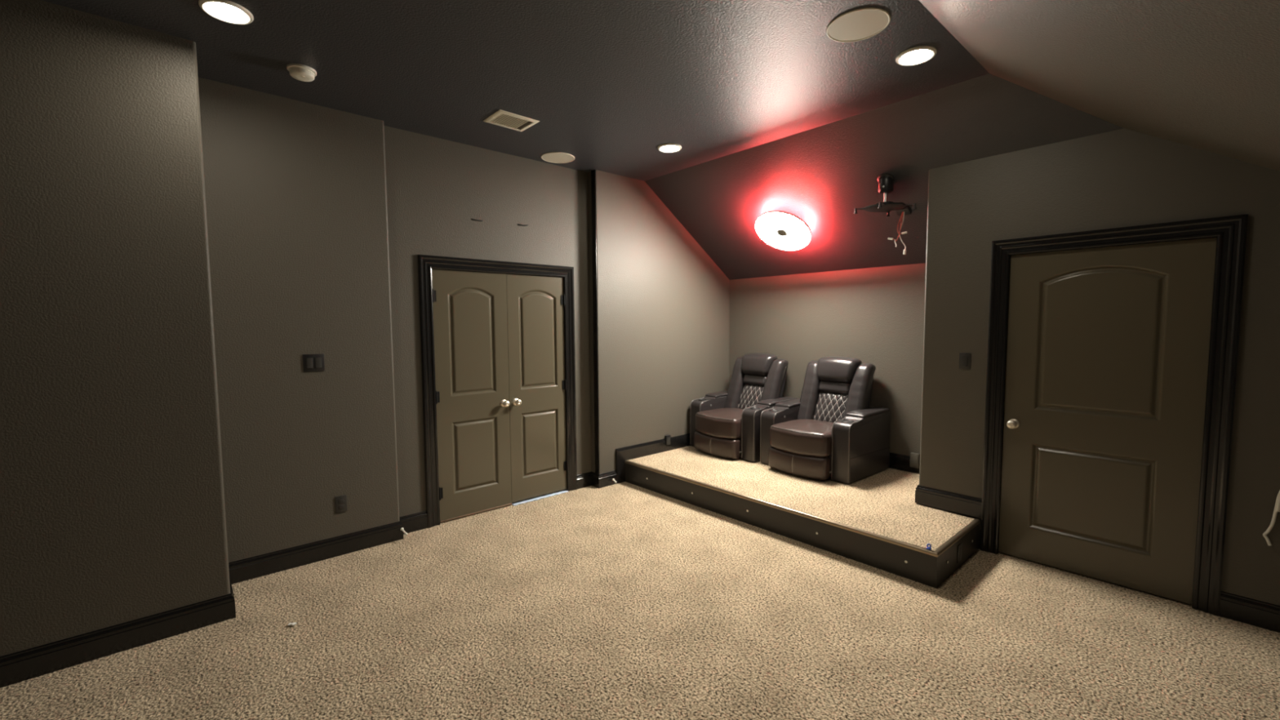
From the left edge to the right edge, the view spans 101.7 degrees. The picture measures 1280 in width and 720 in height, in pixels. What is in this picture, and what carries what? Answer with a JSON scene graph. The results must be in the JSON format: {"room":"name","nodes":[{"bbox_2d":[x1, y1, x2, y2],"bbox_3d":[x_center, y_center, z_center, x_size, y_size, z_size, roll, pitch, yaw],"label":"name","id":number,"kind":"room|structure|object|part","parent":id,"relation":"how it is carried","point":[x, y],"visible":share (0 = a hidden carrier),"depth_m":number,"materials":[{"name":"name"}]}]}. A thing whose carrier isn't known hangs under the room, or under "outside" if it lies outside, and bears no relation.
{"room":"home theater","nodes":[
{"label":"home theater","id":0,"kind":"room"},
{"bbox_2d":[0,0,729,656],"bbox_3d":[-1.744,-0.173,3.736,0.579,3.053,7.688,3,5,43],"label":"wall","id":1,"kind":"structure","parent":0,"point":[175,242],"depth_m":3.15,"materials":[{"name":"grey paint"}]},
{"bbox_2d":[0,511,427,688],"bbox_3d":[-2.872,1.384,2.460,0.496,0.136,4.098,3,5,39],"label":"baseboard","id":2,"kind":"structure","parent":1,"relation":"attached to","point":[37,661],"depth_m":2.73,"materials":[{"name":"black paint"}]},
{"bbox_2d":[302,353,324,372],"bbox_3d":[-2.182,0.019,3.489,0.122,0.117,0.012,-4,5,-41],"label":"light switch","id":3,"kind":"object","parent":1,"relation":"attached to","point":[312,362],"visible":1,"depth_m":3.49,"materials":[{"name":"black plastic"}]},
{"bbox_2d":[334,494,347,513],"bbox_3d":[-2.084,1.006,3.639,0.073,0.117,0.009,-4,5,-41],"label":"wall outlet","id":4,"kind":"object","parent":1,"relation":"attached to","point":[341,506],"visible":1,"depth_m":3.64,"materials":[{"name":"grey plastic"}]},
{"bbox_2d":[338,504,344,509],"bbox_3d":[-2.083,1.026,3.639,0.034,0.028,0.004,-4,5,-41],"label":"socket","id":5,"kind":"object","parent":4,"relation":"attached to","point":[340,506],"depth_m":3.64,"materials":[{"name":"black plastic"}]},
{"bbox_2d":[338,498,344,503],"bbox_3d":[-2.083,0.986,3.636,0.034,0.028,0.004,-4,5,-41],"label":"socket","id":6,"kind":"object","parent":4,"relation":"attached to","point":[340,500],"depth_m":3.64,"materials":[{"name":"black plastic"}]},
{"bbox_2d":[400,527,407,535],"bbox_3d":[-1.758,1.278,3.885,0.078,0.043,0.024,3,5,41],"label":"door stop","id":7,"kind":"object","parent":1,"relation":"attached to","point":[402,528],"visible":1,"depth_m":3.89,"materials":[{"name":"white plastic"}]},
{"bbox_2d":[431,269,511,522],"bbox_3d":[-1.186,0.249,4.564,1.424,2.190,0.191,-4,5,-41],"label":"door","id":8,"kind":"structure","parent":1,"relation":"in","point":[470,317],"depth_m":4.34,"materials":[{"name":"brown paint"}]},
{"bbox_3d":[-1.163,0.377,4.511,0.062,0.062,0.069,-4,5,-41],"label":"knob","id":9,"kind":"part","parent":8,"relation":"part of","materials":[{"name":"silver metal"}]},
{"bbox_2d":[417,254,577,528],"bbox_3d":[-1.184,0.224,4.559,1.424,2.140,0.108,-4,5,-41],"label":"door frame","id":10,"kind":"structure","parent":1,"relation":"attached to","point":[426,264],"depth_m":4.17,"materials":[{"name":"black paint"}]},
{"bbox_2d":[506,274,568,502],"bbox_3d":[-0.907,0.249,4.753,0.604,2.015,0.102,-4,5,-41],"label":"door","id":11,"kind":"structure","parent":1,"relation":"in","point":[537,382],"depth_m":4.75,"materials":[{"name":"brown paint"}]},
{"bbox_3d":[-1.077,0.371,4.587,0.062,0.062,0.069,-4,5,-41],"label":"knob","id":12,"kind":"part","parent":11,"relation":"part of","materials":[{"name":"silver metal"}]},
{"bbox_2d":[591,169,599,474],"bbox_3d":[-0.430,-0.339,5.027,0.010,2.917,0.060,-4,5,-41],"label":"trim","id":13,"kind":"structure","parent":1,"relation":"attached to","point":[593,171],"depth_m":5.02,"materials":[{"name":"black paint"}]},
{"bbox_2d":[577,470,617,488],"bbox_3d":[-0.429,1.182,5.156,0.399,0.136,0.140,-4,5,-41],"label":"baseboard","id":14,"kind":"structure","parent":1,"relation":"attached to","point":[590,478],"depth_m":5.14,"materials":[{"name":"black paint"}]},
{"bbox_2d":[615,433,690,484],"bbox_3d":[0.432,1.022,5.825,1.790,0.352,0.022,-4,5,-41],"label":"skirt board","id":15,"kind":"object","parent":1,"relation":"attached to","point":[626,453],"visible":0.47,"depth_m":5.45,"materials":[{"name":"black paint"}]},
{"bbox_2d":[664,435,671,444],"bbox_3d":[0.303,0.873,5.691,0.066,0.104,0.035,-4,5,-41],"label":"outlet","id":16,"kind":"object","parent":15,"relation":"attached to","point":[668,437],"visible":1,"depth_m":5.67,"materials":[{"name":"black plastic"}]},
{"bbox_2d":[0,481,1279,719],"bbox_3d":[-0.129,1.521,2.055,7.870,0.120,5.500,-4,5,-41],"label":"floor","id":17,"kind":"structure","parent":0,"point":[622,601],"depth_m":2.62,"materials":[{"name":"carpet"}]},
{"bbox_2d":[288,622,297,626],"bbox_3d":[-1.863,1.414,2.791,0.045,0.015,0.022,1,4,14],"label":"paper scrap","id":18,"kind":"object","parent":17,"relation":"on","point":[294,623],"visible":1,"depth_m":2.79,"materials":[{"name":"white paper"}]},
{"bbox_2d":[511,489,568,506],"bbox_3d":[-0.913,1.273,4.820,0.574,0.016,0.078,-4,5,-41],"label":"film","id":19,"kind":"object","parent":17,"relation":"on","point":[537,498],"visible":1,"depth_m":4.81,"materials":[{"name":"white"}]},
{"bbox_2d":[624,445,980,588],"bbox_3d":[1.438,1.155,4.760,1.672,0.220,2.915,-4,5,-41],"label":"platform","id":20,"kind":"object","parent":17,"relation":"on","point":[875,520],"visible":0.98,"depth_m":3.99,"materials":[{"name":"beige carpet"}]},
{"bbox_2d":[689,352,798,462],"bbox_3d":[1.087,0.460,5.669,0.908,1.048,0.935,-3,5,-37],"label":"recliner","id":21,"kind":"object","parent":20,"relation":"on","point":[723,424],"visible":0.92,"depth_m":5.56,"materials":[{"name":"brown leather"}]},
{"bbox_3d":[0.911,0.677,6.028,0.745,0.544,0.169,-3,5,-37],"label":"armrest","id":22,"kind":"part","parent":21,"relation":"part of","materials":[{"name":"brown leather"}]},
{"bbox_3d":[0.988,0.394,6.067,0.480,0.046,0.172,-3,5,-37],"label":"console lid","id":23,"kind":"part","parent":21,"relation":"part of","materials":[{"name":"brown leather"}]},
{"bbox_3d":[0.980,0.668,5.601,0.611,0.250,0.596,-3,5,-37],"label":"seat","id":24,"kind":"part","parent":21,"relation":"part of","materials":[{"name":"brown leather"}]},
{"bbox_3d":[1.371,0.716,5.423,0.745,0.544,0.169,-3,5,-37],"label":"armrest","id":25,"kind":"part","parent":21,"relation":"part of","materials":[{"name":"brown leather"}]},
{"bbox_3d":[1.447,0.432,5.463,0.480,0.046,0.172,-3,5,-37],"label":"console lid","id":26,"kind":"part","parent":21,"relation":"part of","materials":[{"name":"brown leather"}]},
{"bbox_3d":[1.333,0.337,5.849,0.289,0.660,0.644,-3,5,-37],"label":"backrest","id":27,"kind":"part","parent":21,"relation":"part of","materials":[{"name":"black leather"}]},
{"bbox_2d":[760,356,890,484],"bbox_3d":[1.712,0.505,4.946,0.908,1.048,0.935,-4,5,-40],"label":"recliner","id":28,"kind":"object","parent":20,"relation":"on","point":[832,431],"visible":1,"depth_m":4.80,"materials":[{"name":"brown leather"}]},
{"bbox_3d":[1.521,0.723,5.297,0.745,0.544,0.169,-4,5,-40],"label":"armrest","id":29,"kind":"part","parent":28,"relation":"part of","materials":[{"name":"brown leather"}]},
{"bbox_3d":[1.595,0.439,5.339,0.480,0.046,0.172,-4,5,-40],"label":"console lid","id":30,"kind":"part","parent":28,"relation":"part of","materials":[{"name":"brown leather"}]},
{"bbox_3d":[1.608,0.714,4.872,0.611,0.250,0.596,-4,5,-40],"label":"seat","id":31,"kind":"part","parent":28,"relation":"part of","materials":[{"name":"brown leather"}]},
{"bbox_3d":[2.007,0.760,4.712,0.745,0.544,0.169,-4,5,-40],"label":"armrest","id":32,"kind":"part","parent":28,"relation":"part of","materials":[{"name":"brown leather"}]},
{"bbox_3d":[1.949,0.381,5.136,0.289,0.660,0.644,-4,5,-40],"label":"backrest","id":33,"kind":"part","parent":28,"relation":"part of","materials":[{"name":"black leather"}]},
{"bbox_3d":[2.080,0.476,4.755,0.480,0.046,0.172,-4,5,-40],"label":"console lid","id":34,"kind":"part","parent":28,"relation":"part of","materials":[{"name":"brown leather"}]},
{"bbox_2d":[925,543,931,550],"bbox_3d":[1.757,1.133,3.170,0.024,0.036,0.026,-4,5,-41],"label":"clip","id":35,"kind":"object","parent":20,"relation":"on","point":[927,544],"visible":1,"depth_m":3.17,"materials":[{"name":"blue plastic"}]},
{"bbox_2d":[956,542,962,563],"bbox_3d":[2.076,1.252,3.385,0.075,0.115,0.006,-4,5,-41],"label":"outlet","id":36,"kind":"object","parent":20,"relation":"attached to","point":[959,545],"depth_m":3.37,"materials":[{"name":"grey plastic"}]},
{"bbox_2d":[41,0,1279,279],"bbox_3d":[-0.098,-0.930,1.867,7.915,1.470,5.493,-4,5,-41],"label":"ceiling","id":37,"kind":"structure","parent":0,"point":[766,111],"depth_m":2.94,"materials":[{"name":"grey paint"}]},
{"bbox_2d":[198,0,253,24],"bbox_3d":[-1.905,-1.604,2.403,0.200,0.013,0.200,-4,5,-41],"label":"recessed light","id":38,"kind":"object","parent":37,"relation":"in","point":[226,11],"visible":1,"depth_m":2.40,"materials":[{"name":"white plastic"}]},
{"bbox_2d":[286,63,316,81],"bbox_3d":[-1.921,-1.626,2.963,0.144,0.047,0.144,-4,5,-41],"label":"smoke detector","id":39,"kind":"object","parent":37,"relation":"attached to","point":[300,72],"visible":1,"depth_m":2.93,"materials":[{"name":"white plastic"}]},
{"bbox_2d":[482,109,539,131],"bbox_3d":[-0.919,-1.702,3.725,0.310,0.011,0.260,-4,5,-41],"label":"ceiling vent","id":40,"kind":"object","parent":37,"relation":"in","point":[500,117],"visible":1,"depth_m":3.71,"materials":[{"name":"beige metal"}]},
{"bbox_2d":[541,151,574,163],"bbox_3d":[-0.715,-1.763,4.547,0.290,0.006,0.290,-4,5,-41],"label":"ceiling speaker","id":41,"kind":"object","parent":37,"relation":"attached to","point":[553,157],"visible":1,"depth_m":4.54,"materials":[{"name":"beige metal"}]},
{"bbox_2d":[657,143,681,152],"bbox_3d":[0.245,-1.750,4.311,0.200,0.013,0.200,-4,5,-41],"label":"recessed light","id":42,"kind":"object","parent":37,"relation":"in","point":[665,148],"visible":1,"depth_m":4.31,"materials":[{"name":"white plastic"}]},
{"bbox_2d":[755,210,811,250],"bbox_3d":[1.347,-1.215,4.922,0.452,0.314,0.536,-4,5,-41],"label":"ceiling light","id":43,"kind":"object","parent":37,"relation":"attached to","point":[784,230],"visible":1,"depth_m":4.88,"materials":[{"name":"white plastic"}]},
{"bbox_2d":[826,7,890,42],"bbox_3d":[1.068,-1.638,2.557,0.290,0.006,0.290,-4,5,-41],"label":"ceiling speaker","id":44,"kind":"object","parent":37,"relation":"attached to","point":[861,24],"visible":1,"depth_m":2.54,"materials":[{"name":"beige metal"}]},
{"bbox_2d":[853,173,916,217],"bbox_3d":[1.874,-1.287,4.023,0.354,0.288,0.325,-1,4,-15],"label":"mount","id":45,"kind":"object","parent":37,"relation":"attached to","point":[886,181],"visible":1,"depth_m":4.00,"materials":[{"name":"black plastic"}]},
{"bbox_3d":[1.759,-1.167,4.076,0.166,0.042,0.048,0,4,10],"label":"arm","id":46,"kind":"part","parent":45,"relation":"part of","materials":[{"name":"black plastic"}]},
{"bbox_3d":[1.825,-1.158,3.934,0.048,0.042,0.158,2,5,34],"label":"arm","id":47,"kind":"part","parent":45,"relation":"part of","materials":[{"name":"black metal"}]},
{"bbox_3d":[1.904,-1.199,4.041,0.270,0.044,0.290,-4,5,-41],"label":"plate","id":48,"kind":"part","parent":45,"relation":"part of","materials":[{"name":"black plastic"}]},
{"bbox_3d":[1.904,-1.246,4.045,0.028,0.105,0.028,-4,5,-41],"label":"stem","id":49,"kind":"part","parent":45,"relation":"part of","materials":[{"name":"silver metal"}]},
{"bbox_3d":[1.902,-1.390,4.034,0.106,0.085,0.124,-4,5,-41],"label":"ceiling plate","id":50,"kind":"part","parent":45,"relation":"part of","materials":[{"name":"black plastic"}]},
{"bbox_2d":[887,205,911,254],"bbox_3d":[2.111,-1.045,4.248,0.072,0.382,0.160,-4,5,-41],"label":"wires","id":51,"kind":"object","parent":45,"relation":"hanging from","point":[906,211],"visible":1,"depth_m":4.20,"materials":[{"name":"white plastic"}]},
{"bbox_3d":[2.018,-1.161,3.968,0.157,0.042,0.048,2,5,36],"label":"arm","id":52,"kind":"part","parent":45,"relation":"part of","materials":[{"name":"black plastic"}]},
{"bbox_2d":[895,45,937,66],"bbox_3d":[1.507,-1.658,2.848,0.200,0.013,0.200,-4,5,-41],"label":"recessed light","id":53,"kind":"object","parent":37,"relation":"in","point":[915,55],"visible":1,"depth_m":2.84,"materials":[{"name":"white plastic"}]},
{"bbox_2d":[728,262,925,474],"bbox_3d":[1.957,0.149,5.456,0.090,2.123,2.516,-4,5,-41],"label":"wall","id":54,"kind":"structure","parent":0,"point":[875,316],"depth_m":5.19,"materials":[{"name":"grey paint"}]},
{"bbox_2d":[910,452,919,468],"bbox_3d":[2.519,0.919,4.775,0.044,0.132,0.076,-4,5,-41],"label":"outlet","id":55,"kind":"object","parent":54,"relation":"attached to","point":[914,457],"visible":0.94,"depth_m":4.76,"materials":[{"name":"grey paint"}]},
{"bbox_2d":[889,452,982,518],"bbox_3d":[1.746,0.949,5.021,0.882,0.136,2.920,-4,5,-41],"label":"baseboard","id":56,"kind":"structure","parent":54,"relation":"attached to","point":[940,499],"depth_m":3.84,"materials":[{"name":"black paint"}]},
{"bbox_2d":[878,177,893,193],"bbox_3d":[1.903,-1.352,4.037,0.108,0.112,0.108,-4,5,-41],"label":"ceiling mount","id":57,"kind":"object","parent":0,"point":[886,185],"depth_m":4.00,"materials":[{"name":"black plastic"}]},
{"bbox_2d":[918,128,1279,605],"bbox_3d":[3.299,0.002,3.206,0.866,2.708,2.610,-4,5,-41],"label":"wall","id":58,"kind":"structure","parent":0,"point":[1120,178],"depth_m":3.11,"materials":[{"name":"grey paint"}]},
{"bbox_2d":[959,352,971,369],"bbox_3d":[2.293,0.008,3.681,0.012,0.117,0.073,-4,5,-41],"label":"light switch","id":59,"kind":"object","parent":58,"relation":"attached to","point":[964,357],"visible":1,"depth_m":3.68,"materials":[{"name":"grey plastic"}]},
{"bbox_2d":[998,237,1217,604],"bbox_3d":[2.793,0.315,3.204,0.185,2.190,1.124,-4,5,-41],"label":"door","id":60,"kind":"structure","parent":58,"relation":"in","point":[1108,348],"depth_m":3.13,"materials":[{"name":"brown paint"}]},
{"bbox_3d":[2.483,0.429,3.475,0.069,0.062,0.062,-4,5,-41],"label":"knob","id":61,"kind":"part","parent":60,"relation":"part of","materials":[{"name":"silver metal"}]},
{"bbox_2d":[979,213,1248,616],"bbox_3d":[2.788,0.290,3.198,0.108,2.140,1.124,-4,5,-41],"label":"door frame","id":62,"kind":"structure","parent":58,"relation":"attached to","point":[1230,232],"depth_m":2.84,"materials":[{"name":"black paint"}]},
{"bbox_2d":[1262,490,1279,546],"bbox_3d":[3.261,0.669,2.630,0.131,0.576,0.019,3,5,44],"label":"cable","id":63,"kind":"object","parent":58,"relation":"attached to","point":[1277,508],"visible":1,"depth_m":2.66,"materials":[{"name":"white plastic"}]},
{"bbox_3d":[1.330,0.748,-0.307,6.804,1.726,0.090,-4,5,-41],"label":"wall","id":64,"kind":"structure","parent":0,"visible":0},
{"bbox_2d":[1218,591,1279,632],"bbox_3d":[0.953,1.514,0.178,6.804,0.136,1.063,-4,5,-41],"label":"baseboard","id":65,"kind":"structure","parent":64,"relation":"attached to","point":[1254,612],"depth_m":2.74,"materials":[{"name":"black paint"}]}
]}

